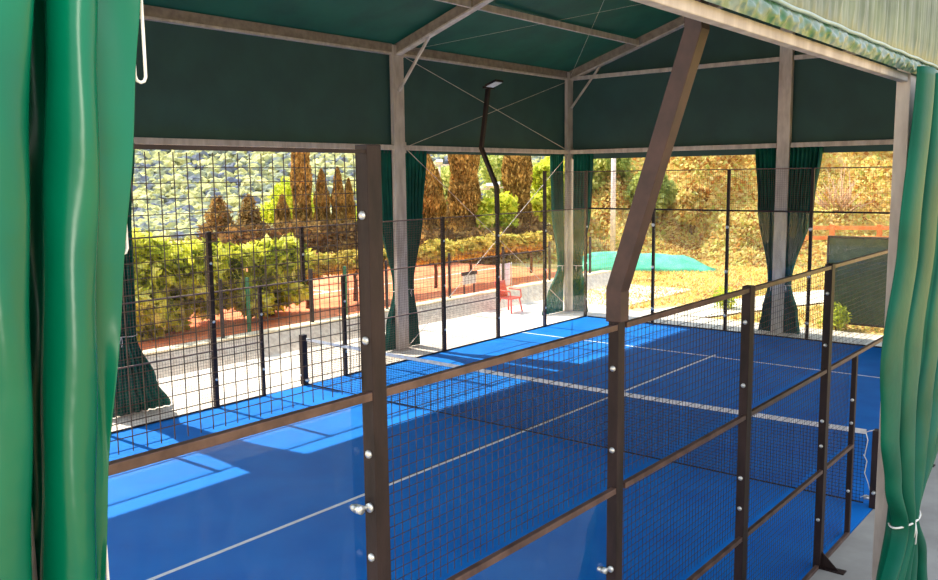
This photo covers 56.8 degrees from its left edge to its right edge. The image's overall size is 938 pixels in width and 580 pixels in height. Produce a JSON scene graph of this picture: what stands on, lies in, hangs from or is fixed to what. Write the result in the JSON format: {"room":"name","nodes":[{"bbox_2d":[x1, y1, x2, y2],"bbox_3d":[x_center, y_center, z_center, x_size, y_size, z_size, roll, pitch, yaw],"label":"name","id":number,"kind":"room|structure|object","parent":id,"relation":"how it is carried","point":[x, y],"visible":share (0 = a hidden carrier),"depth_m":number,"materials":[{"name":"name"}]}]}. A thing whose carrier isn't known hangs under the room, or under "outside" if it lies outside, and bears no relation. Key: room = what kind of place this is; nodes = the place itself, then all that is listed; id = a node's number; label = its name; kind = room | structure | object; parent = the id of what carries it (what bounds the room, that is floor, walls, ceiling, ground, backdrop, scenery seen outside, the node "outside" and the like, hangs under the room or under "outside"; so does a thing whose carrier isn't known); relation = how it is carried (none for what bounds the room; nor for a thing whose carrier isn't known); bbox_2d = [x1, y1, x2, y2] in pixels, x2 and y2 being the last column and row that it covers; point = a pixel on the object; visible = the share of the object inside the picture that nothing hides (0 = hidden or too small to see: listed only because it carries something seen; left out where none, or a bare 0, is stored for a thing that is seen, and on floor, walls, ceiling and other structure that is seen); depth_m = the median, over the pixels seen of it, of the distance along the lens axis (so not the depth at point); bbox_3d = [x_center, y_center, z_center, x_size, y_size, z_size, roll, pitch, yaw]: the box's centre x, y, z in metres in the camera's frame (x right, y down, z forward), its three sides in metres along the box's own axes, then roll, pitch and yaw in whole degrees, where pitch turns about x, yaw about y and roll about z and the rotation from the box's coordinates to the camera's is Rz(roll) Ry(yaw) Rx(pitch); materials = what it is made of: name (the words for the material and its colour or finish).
{"room":"padel tennis court","nodes":[
{"label":"padel tennis court","id":0,"kind":"room"},
{"bbox_2d":[111,284,689,431],"bbox_3d":[-4.476,1.771,16.983,2.740,0.045,35.000,5,10,39],"label":"pavement","id":1,"kind":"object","parent":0,"point":[531,317],"visible":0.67,"depth_m":18.89,"materials":[{"name":"concrete"}]},
{"bbox_2d":[494,280,522,313],"bbox_3d":[1.137,0.188,25.037,0.657,0.892,0.576,5,10,39],"label":"garden chair","id":2,"kind":"object","parent":1,"relation":"on","point":[503,290],"visible":0.8,"depth_m":25.07,"materials":[{"name":"red plastic"}]},
{"bbox_2d":[105,316,881,579],"bbox_3d":[0.823,2.189,13.331,10.100,0.035,20.100,5,10,39],"label":"floor","id":3,"kind":"structure","parent":0,"point":[274,504],"depth_m":11.34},
{"bbox_2d":[111,171,587,433],"bbox_3d":[-3.098,-0.182,16.227,0.082,4.020,20.080,5,10,39],"label":"fence","id":4,"kind":"object","parent":3,"relation":"on","point":[580,178],"visible":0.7,"depth_m":17.10,"materials":[{"name":"brown metal"}]},
{"bbox_2d":[479,79,502,212],"bbox_3d":[0.511,-3.392,20.649,0.612,3.103,0.400,5,10,39],"label":"lamp pole","id":5,"kind":"object","parent":4,"relation":"attached to","point":[491,85],"visible":1,"depth_m":20.63,"materials":[{"name":"brown metal"}]},
{"bbox_2d":[299,334,878,508],"bbox_3d":[0.789,1.696,13.264,10.260,0.970,0.160,5,10,39],"label":"net","id":6,"kind":"object","parent":3,"relation":"on","point":[871,497],"visible":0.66,"depth_m":12.15,"materials":[{"name":"black fabric"}]},
{"bbox_2d":[588,166,891,347],"bbox_3d":[7.133,-0.888,20.766,9.920,4.010,0.090,5,10,39],"label":"fence","id":7,"kind":"object","parent":3,"relation":"on","point":[728,176],"visible":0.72,"depth_m":21.01,"materials":[{"name":"brown metal"}]},
{"bbox_2d":[168,151,892,334],"bbox_3d":[-2.105,-6.846,40.531,170.000,11.000,180.000,5,10,39],"label":"ground","id":8,"kind":"structure","parent":0,"point":[840,158],"depth_m":40.38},
{"bbox_2d":[195,195,238,244],"bbox_3d":[-12.144,-2.994,42.049,2.887,3.253,3.157,5,10,39],"label":"conifer","id":9,"kind":"object","parent":8,"relation":"on","point":[220,203],"visible":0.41,"depth_m":41.75,"materials":[{"name":"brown plant"}]},
{"bbox_2d":[235,194,265,227],"bbox_3d":[-11.245,-3.320,44.366,2.730,3.281,2.577,5,10,39],"label":"conifer","id":10,"kind":"object","parent":8,"relation":"on","point":[256,216],"visible":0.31,"depth_m":44.05,"materials":[{"name":"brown plant"}]},
{"bbox_2d":[275,194,291,226],"bbox_3d":[-9.628,-3.337,45.005,1.057,3.304,1.005,5,10,39],"label":"cypress tree","id":11,"kind":"object","parent":8,"relation":"on","point":[279,214],"visible":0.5,"depth_m":44.66,"materials":[{"name":"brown plant"}]},
{"bbox_2d":[258,176,314,224],"bbox_3d":[-11.364,-5.225,55.868,4.809,4.294,3.452,-1,7,-5],"label":"tree","id":12,"kind":"object","parent":8,"relation":"on","point":[268,214],"visible":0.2,"depth_m":55.25,"materials":[{"name":"green plant"}]},
{"bbox_2d":[217,218,384,253],"bbox_3d":[-7.141,-2.605,43.979,12.125,2.518,1.945,-7,10,-42],"label":"hedge","id":13,"kind":"object","parent":8,"relation":"on","point":[341,237],"visible":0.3,"depth_m":42.76,"materials":[{"name":"green plant"}]},
{"bbox_2d":[289,152,313,241],"bbox_3d":[-8.719,-6.176,45.026,1.191,8.906,1.198,-2,8,-10],"label":"cypress tree","id":14,"kind":"object","parent":8,"relation":"on","point":[299,156],"visible":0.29,"depth_m":44.80,"materials":[{"name":"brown plant"}]},
{"bbox_2d":[313,168,331,243],"bbox_3d":[-7.782,-4.160,46.096,1.022,4.611,0.997,-1,7,-6],"label":"cypress tree","id":15,"kind":"object","parent":8,"relation":"on","point":[320,185],"visible":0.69,"depth_m":45.73,"materials":[{"name":"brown plant"}]},
{"bbox_2d":[330,166,346,223],"bbox_3d":[-6.954,-4.248,46.312,0.886,4.709,0.900,-4,8,-24],"label":"cypress tree","id":16,"kind":"object","parent":8,"relation":"on","point":[341,214],"visible":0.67,"depth_m":46.00,"materials":[{"name":"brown plant"}]},
{"bbox_2d":[344,177,354,238],"bbox_3d":[-6.641,-4.188,48.159,0.774,4.108,0.772,5,10,39],"label":"cypress tree","id":17,"kind":"object","parent":8,"relation":"on","point":[350,211],"visible":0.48,"depth_m":47.84,"materials":[{"name":"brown plant"}]},
{"bbox_2d":[138,253,588,350],"bbox_3d":[-9.729,0.080,29.211,19.400,0.305,23.500,5,10,39],"label":"court","id":18,"kind":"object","parent":8,"relation":"on","point":[524,274],"visible":0.2,"depth_m":26.91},
{"bbox_2d":[132,228,250,342],"bbox_3d":[-7.237,-0.199,20.486,2.750,2.974,4.612,6,10,41],"label":"broadleaf tree","id":19,"kind":"object","parent":18,"relation":"on","point":[157,253],"visible":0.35,"depth_m":19.99,"materials":[{"name":"green plant"}]},
{"bbox_2d":[245,277,250,331],"bbox_3d":[-5.223,0.363,20.526,0.070,1.320,0.070,5,10,39],"label":"fence post","id":20,"kind":"object","parent":18,"relation":"on","point":[246,283],"visible":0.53,"depth_m":20.50,"materials":[{"name":"green metal"}]},
{"bbox_2d":[217,232,313,318],"bbox_3d":[-5.380,-0.306,22.821,2.543,2.376,2.739,5,10,39],"label":"broadleaf tree","id":21,"kind":"object","parent":18,"relation":"on","point":[269,242],"visible":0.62,"depth_m":22.05,"materials":[{"name":"green plant"}]},
{"bbox_2d":[305,250,340,308],"bbox_3d":[-4.624,-0.262,24.241,1.247,1.652,2.300,5,10,39],"label":"vine","id":22,"kind":"object","parent":18,"relation":"on","point":[324,256],"visible":0.34,"depth_m":24.27,"materials":[{"name":"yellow plant"}]},
{"bbox_2d":[343,266,347,314],"bbox_3d":[-3.264,0.030,22.906,0.070,1.320,0.070,5,10,39],"label":"fence post","id":23,"kind":"object","parent":18,"relation":"on","point":[344,267],"visible":0.46,"depth_m":22.86,"materials":[{"name":"green metal"}]},
{"bbox_2d":[331,249,384,300],"bbox_3d":[-3.423,-0.431,25.583,1.305,1.613,2.319,5,10,39],"label":"vine","id":24,"kind":"object","parent":18,"relation":"on","point":[353,253],"visible":0.26,"depth_m":25.08,"materials":[{"name":"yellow plant"}]},
{"bbox_2d":[383,246,423,268],"bbox_3d":[-2.293,-0.645,26.974,1.252,1.652,2.370,5,10,39],"label":"vine","id":25,"kind":"object","parent":18,"relation":"on","point":[420,251],"visible":0.06,"depth_m":27.13,"materials":[{"name":"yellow plant"}]},
{"bbox_2d":[416,238,460,287],"bbox_3d":[-1.003,-0.853,28.273,1.414,1.699,2.374,5,10,39],"label":"vine","id":26,"kind":"object","parent":18,"relation":"on","point":[431,244],"visible":0.56,"depth_m":27.93,"materials":[{"name":"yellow plant"}]},
{"bbox_2d":[454,236,493,270],"bbox_3d":[0.032,-1.031,29.659,1.396,1.671,2.324,5,10,39],"label":"vine","id":27,"kind":"object","parent":18,"relation":"on","point":[482,243],"visible":0.61,"depth_m":29.25,"materials":[{"name":"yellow plant"}]},
{"bbox_2d":[482,231,524,263],"bbox_3d":[1.091,-1.268,31.093,1.164,1.746,2.376,5,10,39],"label":"vine","id":28,"kind":"object","parent":18,"relation":"on","point":[516,244],"visible":0.47,"depth_m":30.80,"materials":[{"name":"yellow plant"}]},
{"bbox_2d":[515,231,552,272],"bbox_3d":[2.393,-1.412,32.385,1.282,1.667,2.359,5,10,39],"label":"vine","id":29,"kind":"object","parent":18,"relation":"on","point":[549,237],"visible":0.64,"depth_m":31.85,"materials":[{"name":"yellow plant"}]},
{"bbox_2d":[146,272,610,378],"bbox_3d":[-5.715,1.439,17.956,0.450,0.420,35.000,5,10,39],"label":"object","id":30,"kind":"object","parent":8,"relation":"on","point":[531,293],"visible":0.33,"depth_m":20.46,"materials":[{"name":"white concrete"}]},
{"bbox_2d":[143,270,610,355],"bbox_3d":[-6.027,1.291,18.191,0.350,0.260,35.000,5,10,39],"label":"kerb","id":31,"kind":"object","parent":30,"relation":"on","point":[327,320],"visible":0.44,"depth_m":20.76,"materials":[{"name":"white concrete"}]},
{"bbox_2d":[135,235,620,347],"bbox_3d":[-0.706,-0.308,24.614,0.060,1.450,20.932,5,10,39],"label":"fence","id":32,"kind":"object","parent":31,"relation":"on","point":[549,242],"visible":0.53,"depth_m":21.80,"materials":[{"name":"metal"}]},
{"bbox_2d":[461,271,476,293],"bbox_3d":[0.013,-0.193,25.715,0.050,0.720,0.700,5,10,39],"label":"notice board","id":33,"kind":"object","parent":31,"relation":"on","point":[468,277],"visible":0.64,"depth_m":25.67,"materials":[{"name":"white"}]},
{"bbox_2d":[500,262,511,285],"bbox_3d":[1.160,-0.443,27.145,0.064,0.820,0.590,5,10,39],"label":"banner","id":34,"kind":"object","parent":31,"relation":"on","point":[507,266],"visible":0.69,"depth_m":27.15,"materials":[{"name":"fabric"}]},
{"bbox_2d":[422,154,440,234],"bbox_3d":[-2.066,-3.830,38.047,1.703,5.900,1.672,5,10,39],"label":"cypress tree","id":35,"kind":"object","parent":8,"relation":"on","point":[431,200],"visible":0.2,"depth_m":37.58,"materials":[{"name":"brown plant"}]},
{"bbox_2d":[436,168,446,230],"bbox_3d":[-1.592,-3.913,44.043,0.997,4.505,0.967,-5,9,-30],"label":"cypress tree","id":36,"kind":"object","parent":8,"relation":"on","point":[443,206],"visible":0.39,"depth_m":43.71,"materials":[{"name":"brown plant"}]},
{"bbox_2d":[435,159,448,176],"bbox_3d":[-1.671,-5.013,50.135,2.794,5.016,0.278,-1,7,0],"label":"floodlight mast","id":37,"kind":"object","parent":8,"relation":"on","point":[439,162],"visible":0.33,"depth_m":49.87,"materials":[{"name":"paint"}]},
{"bbox_2d":[437,166,450,226],"bbox_3d":[-1.903,-5.656,55.715,4.241,4.965,4.180,5,10,39],"label":"tree","id":38,"kind":"object","parent":8,"relation":"on","point":[445,172],"visible":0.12,"depth_m":54.22,"materials":[{"name":"green plant"}]},
{"bbox_2d":[447,154,480,233],"bbox_3d":[-0.209,-5.103,39.878,1.572,7.908,1.595,5,10,39],"label":"cypress tree","id":39,"kind":"object","parent":8,"relation":"on","point":[464,185],"visible":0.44,"depth_m":39.47,"materials":[{"name":"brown plant"}]},
{"bbox_2d":[480,183,493,189],"bbox_3d":[0.188,-3.821,46.040,2.296,3.666,0.284,-1,7,0],"label":"floodlight mast","id":40,"kind":"object","parent":8,"relation":"on","point":[488,185],"visible":0.17,"depth_m":45.77,"materials":[{"name":"paint"}]},
{"bbox_2d":[420,221,554,264],"bbox_3d":[1.745,-1.997,39.691,11.573,2.219,1.950,-7,10,-42],"label":"hedge","id":41,"kind":"object","parent":8,"relation":"on","point":[508,258],"visible":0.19,"depth_m":38.64,"materials":[{"name":"green plant"}]},
{"bbox_2d":[445,197,541,232],"bbox_3d":[2.268,-3.758,50.389,10.815,3.513,2.214,4,9,33],"label":"hedge","id":42,"kind":"object","parent":8,"relation":"on","point":[448,209],"visible":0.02,"depth_m":51.83,"materials":[{"name":"green plant"}]},
{"bbox_2d":[476,191,519,231],"bbox_3d":[1.250,-2.890,40.294,2.194,3.390,2.214,-2,8,-9],"label":"tree","id":43,"kind":"object","parent":8,"relation":"on","point":[508,203],"visible":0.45,"depth_m":39.69,"materials":[{"name":"green plant"}]},
{"bbox_2d":[477,155,536,198],"bbox_3d":[2.547,-6.571,58.428,5.483,5.975,4.259,-3,8,-18],"label":"tree","id":44,"kind":"object","parent":8,"relation":"on","point":[496,162],"visible":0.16,"depth_m":56.91,"materials":[{"name":"green plant"}]},
{"bbox_2d":[501,155,533,228],"bbox_3d":[2.336,-5.609,42.004,1.595,8.302,1.576,-2,8,-11],"label":"cypress tree","id":45,"kind":"object","parent":8,"relation":"on","point":[516,171],"visible":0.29,"depth_m":41.59,"materials":[{"name":"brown plant"}]},
{"bbox_2d":[530,161,552,224],"bbox_3d":[4.043,-4.349,43.994,2.433,4.357,3.024,5,10,39],"label":"tree","id":46,"kind":"object","parent":8,"relation":"on","point":[536,201],"visible":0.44,"depth_m":43.62,"materials":[{"name":"green plant"}]},
{"bbox_2d":[531,156,564,188],"bbox_3d":[5.497,-5.971,55.096,3.764,5.576,5.008,-2,8,-12],"label":"tree","id":47,"kind":"object","parent":8,"relation":"on","point":[547,160],"visible":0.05,"depth_m":54.06,"materials":[{"name":"green plant"}]},
{"bbox_2d":[610,158,615,250],"bbox_3d":[6.340,-4.045,38.096,1.600,6.016,0.319,-1,7,0],"label":"floodlight mast","id":48,"kind":"object","parent":8,"relation":"on","point":[613,160],"visible":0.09,"depth_m":38.12,"materials":[{"name":"metal"}]},
{"bbox_2d":[592,158,636,206],"bbox_3d":[6.906,-5.941,43.797,3.339,3.529,3.580,5,10,39],"label":"tree","id":49,"kind":"object","parent":8,"relation":"on","point":[622,164],"visible":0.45,"depth_m":42.90,"materials":[{"name":"green plant"}]},
{"bbox_2d":[583,251,715,271],"bbox_3d":[7.181,-1.161,35.764,5.840,0.770,1.175,0,7,8],"label":"tarp","id":50,"kind":"object","parent":8,"relation":"on","point":[666,262],"visible":0.62,"depth_m":35.59,"materials":[{"name":"teal"}]},
{"bbox_2d":[624,171,677,222],"bbox_3d":[8.648,-4.583,41.718,2.503,2.788,2.649,5,10,39],"label":"tree","id":51,"kind":"object","parent":8,"relation":"on","point":[669,185],"visible":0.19,"depth_m":41.25,"materials":[{"name":"green plant"}]},
{"bbox_2d":[673,183,713,234],"bbox_3d":[10.489,-3.724,40.346,1.883,2.498,2.038,5,10,39],"label":"tree","id":52,"kind":"object","parent":8,"relation":"on","point":[692,218],"visible":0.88,"depth_m":39.90,"materials":[{"name":"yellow plant"}]},
{"bbox_2d":[510,151,892,267],"bbox_3d":[15.369,-8.446,44.619,25.753,12.908,19.453,2,8,17],"label":"trees","id":53,"kind":"object","parent":8,"relation":"on","point":[736,218],"visible":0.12,"depth_m":40.02,"materials":[{"name":"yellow plant"}]},
{"bbox_2d":[563,264,881,332],"bbox_3d":[12.372,-0.032,28.943,18.226,0.120,15.220,5,10,39],"label":"dry grass","id":54,"kind":"structure","parent":8,"relation":"on","point":[739,270],"depth_m":30.71,"materials":[{"name":"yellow dry grass"}]},
{"bbox_2d":[709,286,740,308],"bbox_3d":[7.458,0.234,25.343,0.874,0.788,0.890,5,10,39],"label":"clump","id":55,"kind":"object","parent":8,"relation":"on","point":[721,291],"visible":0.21,"depth_m":25.25,"materials":[{"name":"green plant"}]},
{"bbox_2d":[645,290,823,316],"bbox_3d":[12.771,0.144,27.766,8.500,0.001,14.300,5,10,39],"label":"gravel path","id":56,"kind":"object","parent":8,"relation":"on","point":[798,301],"visible":0.3,"depth_m":25.47,"materials":[{"name":"white gravel"}]},
{"bbox_2d":[817,302,852,330],"bbox_3d":[9.165,0.673,21.737,0.819,0.828,0.781,-3,8,-21],"label":"clump","id":57,"kind":"object","parent":8,"relation":"on","point":[841,311],"visible":0.48,"depth_m":21.57,"materials":[{"name":"green plant"}]},
{"bbox_2d":[815,157,873,217],"bbox_3d":[16.334,-4.568,38.774,3.238,2.729,1.876,5,10,39],"label":"bush","id":58,"kind":"object","parent":8,"relation":"on","point":[839,200],"visible":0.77,"depth_m":38.70,"materials":[{"name":"beige plant"}]},
{"bbox_2d":[804,225,888,239],"bbox_3d":[16.842,-1.753,35.679,7.488,1.850,0.238,1,8,15],"label":"rail fence","id":59,"kind":"object","parent":8,"relation":"on","point":[831,228],"visible":0.2,"depth_m":35.87,"materials":[{"name":"brown wood"}]},
{"bbox_2d":[826,235,888,327],"bbox_3d":[10.328,-0.126,21.206,3.100,2.310,0.080,5,10,39],"label":"panel","id":60,"kind":"object","parent":8,"relation":"on","point":[839,248],"visible":0.22,"depth_m":21.64,"materials":[{"name":"green"}]},
{"bbox_2d":[587,310,882,346],"bbox_3d":[9.971,1.238,19.776,16.050,0.043,1.540,5,10,39],"label":"patio","id":61,"kind":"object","parent":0,"point":[632,314],"visible":0.33,"depth_m":22.25,"materials":[{"name":"concrete"}]},
{"bbox_2d":[809,453,937,579],"bbox_3d":[5.307,3.273,4.607,7.940,0.030,28.040,5,10,39],"label":"patio","id":62,"kind":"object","parent":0,"point":[854,555],"depth_m":9.10,"materials":[{"name":"grey concrete"}]},
{"bbox_2d":[31,0,937,579],"bbox_3d":[0.933,-2.164,12.963,12.100,8.700,20.990,5,10,39],"label":"marquee tent","id":63,"kind":"object","parent":62,"relation":"on","point":[399,76],"visible":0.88,"depth_m":19.13,"materials":[{"name":"green tarpaulin fabric"},{"name":"galvanised steel"}]},
{"bbox_2d":[0,0,146,579],"bbox_3d":[-0.977,1.411,1.469,0.254,4.500,1.166,5,10,39],"label":"curtain","id":64,"kind":"object","parent":63,"relation":"hanging from","point":[68,73],"visible":1,"depth_m":1.51,"materials":[{"name":"green fabric"}]},
{"bbox_2d":[113,143,170,417],"bbox_3d":[-5.645,-0.158,14.301,0.200,4.470,1.397,4,9,34],"label":"curtain","id":65,"kind":"object","parent":63,"relation":"hanging from","point":[131,283],"visible":0.27,"depth_m":14.39,"materials":[{"name":"green fabric"}]},
{"bbox_2d":[381,150,395,351],"bbox_3d":[-1.733,-0.862,19.354,0.172,4.470,0.769,4,9,35],"label":"curtain","id":66,"kind":"object","parent":63,"relation":"hanging from","point":[386,158],"visible":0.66,"depth_m":19.22,"materials":[{"name":"green fabric"}]},
{"bbox_2d":[405,150,426,346],"bbox_3d":[-1.210,-0.958,20.045,0.172,4.470,0.802,4,9,34],"label":"curtain","id":67,"kind":"object","parent":63,"relation":"hanging from","point":[415,171],"visible":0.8,"depth_m":19.88,"materials":[{"name":"green fabric"}]},
{"bbox_2d":[542,154,564,314],"bbox_3d":[2.394,-1.562,24.359,0.172,4.470,1.094,5,9,36],"label":"curtain","id":68,"kind":"object","parent":63,"relation":"hanging from","point":[554,304],"visible":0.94,"depth_m":24.49,"materials":[{"name":"green fabric"}]},
{"bbox_2d":[573,154,593,311],"bbox_3d":[3.198,-1.597,24.559,0.652,4.470,0.194,6,10,42],"label":"curtain","id":69,"kind":"object","parent":63,"relation":"hanging from","point":[581,162],"visible":0.86,"depth_m":24.62,"materials":[{"name":"green fabric"}]},
{"bbox_2d":[755,148,776,330],"bbox_3d":[7.261,-1.216,21.258,0.223,4.470,0.623,-7,10,-41],"label":"curtain","id":70,"kind":"object","parent":63,"relation":"hanging from","point":[764,157],"visible":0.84,"depth_m":21.14,"materials":[{"name":"green fabric"}]},
{"bbox_2d":[782,147,822,333],"bbox_3d":[7.904,-1.148,20.681,0.820,4.470,0.224,6,10,41],"label":"curtain","id":71,"kind":"object","parent":63,"relation":"hanging from","point":[800,157],"visible":0.85,"depth_m":20.65,"materials":[{"name":"green fabric"}]},
{"bbox_2d":[876,66,937,579],"bbox_3d":[3.667,0.644,6.908,0.205,4.570,3.608,5,9,37],"label":"curtain","id":72,"kind":"object","parent":63,"relation":"hanging from","point":[909,351],"visible":1,"depth_m":6.28,"materials":[{"name":"green fabric"}]},
{"bbox_2d":[108,144,934,579],"bbox_3d":[4.782,0.556,9.843,0.354,4.020,20.081,5,10,39],"label":"fence","id":73,"kind":"object","parent":62,"relation":"on","point":[375,390],"visible":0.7,"depth_m":4.84,"materials":[{"name":"brown metal"}]},
{"bbox_2d":[606,0,709,322],"bbox_3d":[1.055,-1.314,4.821,0.566,3.052,0.400,5,10,39],"label":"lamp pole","id":74,"kind":"object","parent":73,"relation":"attached to","point":[695,33],"visible":1,"depth_m":4.85,"materials":[{"name":"brown metal"}]},
{"bbox_3d":[-31.607,-51.384,180.048,299.497,67.950,334.486,5,10,39],"label":"hillside","id":75,"kind":"object","parent":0,"visible":0},
{"bbox_2d":[132,149,563,240],"bbox_3d":[-20.028,-25.152,135.283,155.891,26.370,154.844,5,10,39],"label":"forest","id":76,"kind":"object","parent":75,"relation":"on","point":[151,156],"visible":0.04,"depth_m":109.64,"materials":[{"name":"green plant"}]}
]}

